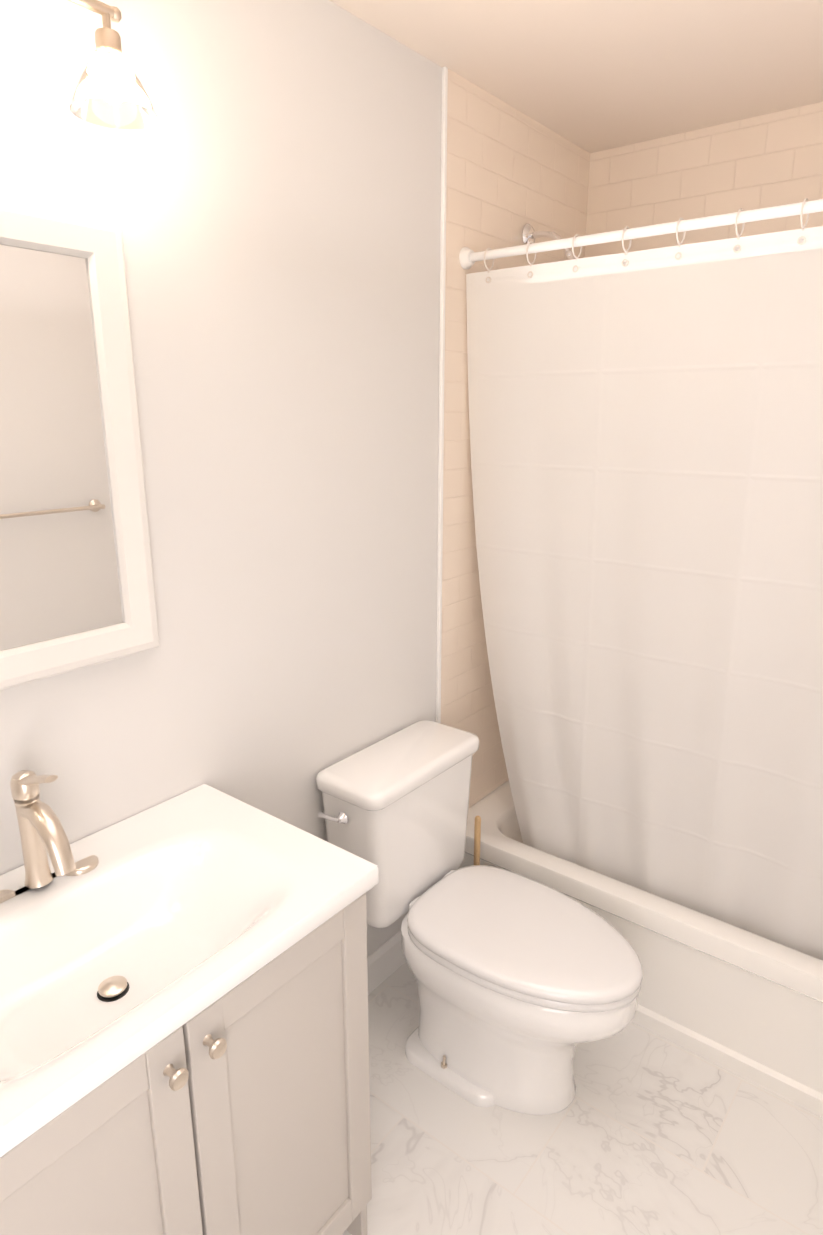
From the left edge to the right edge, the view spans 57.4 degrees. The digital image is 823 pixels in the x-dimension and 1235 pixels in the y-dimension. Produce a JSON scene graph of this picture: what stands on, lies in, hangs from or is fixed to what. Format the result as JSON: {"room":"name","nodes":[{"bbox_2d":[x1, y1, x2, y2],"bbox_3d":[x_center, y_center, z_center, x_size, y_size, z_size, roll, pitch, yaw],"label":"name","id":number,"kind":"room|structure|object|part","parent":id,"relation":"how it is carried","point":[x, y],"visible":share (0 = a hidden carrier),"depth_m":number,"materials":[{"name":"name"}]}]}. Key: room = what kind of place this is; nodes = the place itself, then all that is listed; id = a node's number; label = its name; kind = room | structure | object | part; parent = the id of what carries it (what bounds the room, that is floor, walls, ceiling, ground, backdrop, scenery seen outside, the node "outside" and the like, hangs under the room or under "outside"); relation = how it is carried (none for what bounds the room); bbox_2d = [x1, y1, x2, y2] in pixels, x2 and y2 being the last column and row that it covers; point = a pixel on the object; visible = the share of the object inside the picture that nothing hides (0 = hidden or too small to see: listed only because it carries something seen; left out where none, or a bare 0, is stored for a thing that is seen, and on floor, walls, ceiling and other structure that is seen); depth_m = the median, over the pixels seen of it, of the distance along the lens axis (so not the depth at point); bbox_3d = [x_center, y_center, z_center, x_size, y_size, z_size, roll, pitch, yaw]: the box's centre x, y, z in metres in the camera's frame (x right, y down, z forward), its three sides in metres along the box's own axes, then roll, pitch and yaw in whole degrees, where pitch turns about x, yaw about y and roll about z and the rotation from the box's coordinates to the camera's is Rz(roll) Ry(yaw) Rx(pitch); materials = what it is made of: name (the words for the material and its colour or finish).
{"room":"bathroom","nodes":[
{"label":"bathroom","id":0,"kind":"room"},
{"bbox_2d":[0,0,441,956],"bbox_3d":[-0.368,-0.025,1.672,0.100,2.440,3.100,12,19,37],"label":"wall","id":1,"kind":"structure","parent":0,"point":[266,190],"depth_m":1.54,"materials":[{"name":"white paint"}]},
{"bbox_2d":[0,198,158,689],"bbox_3d":[-0.668,-0.235,1.108,0.030,0.730,0.600,12,19,37],"label":"mirror","id":2,"kind":"object","parent":1,"relation":"attached to","point":[76,584],"visible":0.92,"depth_m":1.24,"materials":[{"name":"white mirror"}]},
{"label":"glass","id":3,"kind":"part","parent":2,"relation":"part of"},
{"bbox_2d":[68,0,157,129],"bbox_3d":[-0.615,-0.783,0.916,0.164,0.172,0.634,12,19,37],"label":"sconce","id":4,"kind":"object","parent":1,"relation":"attached to","point":[109,91],"visible":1,"depth_m":1.08,"materials":[{"name":"white glass"}]},
{"bbox_2d":[367,929,405,993],"bbox_3d":[-0.182,1.059,2.117,0.013,0.115,0.837,12,19,37],"label":"baseboard","id":5,"kind":"structure","parent":1,"relation":"attached to","point":[386,960],"depth_m":2.23,"materials":[{"name":"white wood"}]},
{"bbox_2d":[436,66,447,722],"bbox_3d":[0.080,-0.151,2.135,0.012,2.440,0.012,12,19,37],"label":"trim","id":6,"kind":"structure","parent":1,"relation":"attached to","point":[441,350],"depth_m":2.00,"materials":[{"name":"white"}]},
{"bbox_2d":[441,69,589,807],"bbox_3d":[0.327,-0.233,2.440,0.008,2.440,0.790,12,19,37],"label":"wall tile","id":7,"kind":"structure","parent":1,"relation":"attached to","point":[511,171],"depth_m":2.15,"materials":[{"name":"beige tile"}]},
{"bbox_2d":[522,224,575,259],"bbox_3d":[0.422,-1.048,2.161,0.209,0.177,0.080,12,19,37],"label":"shower","id":8,"kind":"object","parent":7,"relation":"attached to","point":[529,233],"visible":0.5,"depth_m":2.18,"materials":[{"name":"silver metal"}]},
{"bbox_2d":[329,0,822,152],"bbox_3d":[0.279,-1.117,0.847,2.150,0.100,3.500,12,19,37],"label":"ceiling","id":9,"kind":"structure","parent":0,"point":[591,76],"depth_m":1.76,"materials":[{"name":"beige paint"}]},
{"bbox_2d":[342,962,822,1234],"bbox_3d":[0.279,1.334,1.512,2.150,0.100,3.500,12,19,37],"label":"floor","id":10,"kind":"structure","parent":0,"point":[646,1132],"depth_m":1.73,"materials":[{"name":"stone"}]},
{"bbox_2d":[0,770,378,1234],"bbox_3d":[-0.483,0.785,1.234,0.503,1.105,0.784,12,19,37],"label":"bathroom vanity","id":11,"kind":"object","parent":10,"relation":"on","point":[184,1038],"visible":1,"depth_m":1.19,"materials":[{"name":"grey paint"}]},
{"bbox_2d":[0,770,98,902],"bbox_3d":[-0.588,0.341,1.199,0.142,0.229,0.202,12,19,37],"label":"faucet","id":12,"kind":"object","parent":11,"relation":"on","point":[69,875],"depth_m":1.22,"materials":[{"name":"silver metal"}]},
{"bbox_3d":[-0.434,0.933,0.985,0.018,0.704,0.371,12,19,37],"label":"door","id":13,"kind":"part","parent":11,"relation":"part of","materials":[{"name":"grey paint"}]},
{"bbox_3d":[-0.200,0.856,1.270,0.018,0.704,0.371,12,19,37],"label":"door","id":14,"kind":"part","parent":11,"relation":"part of","materials":[{"name":"grey paint"}]},
{"bbox_2d":[473,816,480,865],"bbox_3d":[0.197,0.821,2.297,0.074,0.480,0.074,12,19,37],"label":"plunger","id":15,"kind":"object","parent":10,"relation":"on","point":[477,831],"visible":0.29,"depth_m":2.25,"materials":[{"name":"brown wood"}]},
{"bbox_2d":[316,720,642,1114],"bbox_3d":[0.192,0.776,1.884,0.774,0.783,0.473,12,19,37],"label":"toilet","id":16,"kind":"object","parent":10,"relation":"on","point":[526,986],"visible":0.98,"depth_m":1.82,"materials":[{"name":"white ceramic"}]},
{"bbox_3d":[-0.190,0.483,1.823,0.076,0.030,0.029,12,19,37],"label":"flush lever","id":17,"kind":"part","parent":16,"relation":"part of","materials":[{"name":"silver metal"}]},
{"bbox_3d":[-0.027,0.563,2.015,0.193,0.355,0.430,12,19,37],"label":"tank","id":18,"kind":"part","parent":16,"relation":"part of","materials":[{"name":"white ceramic"}]},
{"bbox_3d":[-0.025,0.372,1.961,0.212,0.043,0.458,12,19,37],"label":"tank lid","id":19,"kind":"part","parent":16,"relation":"part of","materials":[{"name":"white ceramic"}]},
{"bbox_3d":[0.277,0.784,1.827,0.567,0.020,0.380,12,19,37],"label":"seat","id":20,"kind":"part","parent":16,"relation":"part of","materials":[{"name":"white plastic"}]},
{"bbox_3d":[0.275,0.768,1.823,0.572,0.052,0.382,12,19,37],"label":"lid","id":21,"kind":"part","parent":16,"relation":"part of","materials":[{"name":"white plastic"}]},
{"bbox_2d":[459,780,822,1117],"bbox_3d":[0.941,0.888,2.260,1.544,0.370,0.757,12,19,37],"label":"bathtub","id":22,"kind":"object","parent":10,"relation":"on","point":[745,1004],"visible":0.42,"depth_m":1.94,"materials":[{"name":"white ceramic"}]},
{"bbox_2d":[585,102,822,257],"bbox_3d":[1.208,-0.200,2.316,1.550,2.440,0.100,12,19,37],"label":"tiled wall","id":23,"kind":"structure","parent":0,"point":[767,160],"depth_m":2.22,"materials":[{"name":"tile"}]},
{"bbox_3d":[1.538,0.016,1.518,0.008,2.440,0.790,12,19,37],"label":"wall tile","id":24,"kind":"structure","parent":0,"visible":0},
{"bbox_2d":[459,198,822,959],"bbox_3d":[0.766,0.023,1.796,1.533,1.832,0.127,12,19,37],"label":"shower curtain","id":25,"kind":"object","parent":24,"relation":"attached to","point":[647,458],"visible":0.92,"depth_m":1.87,"materials":[{"name":"white fabric"}]}
]}

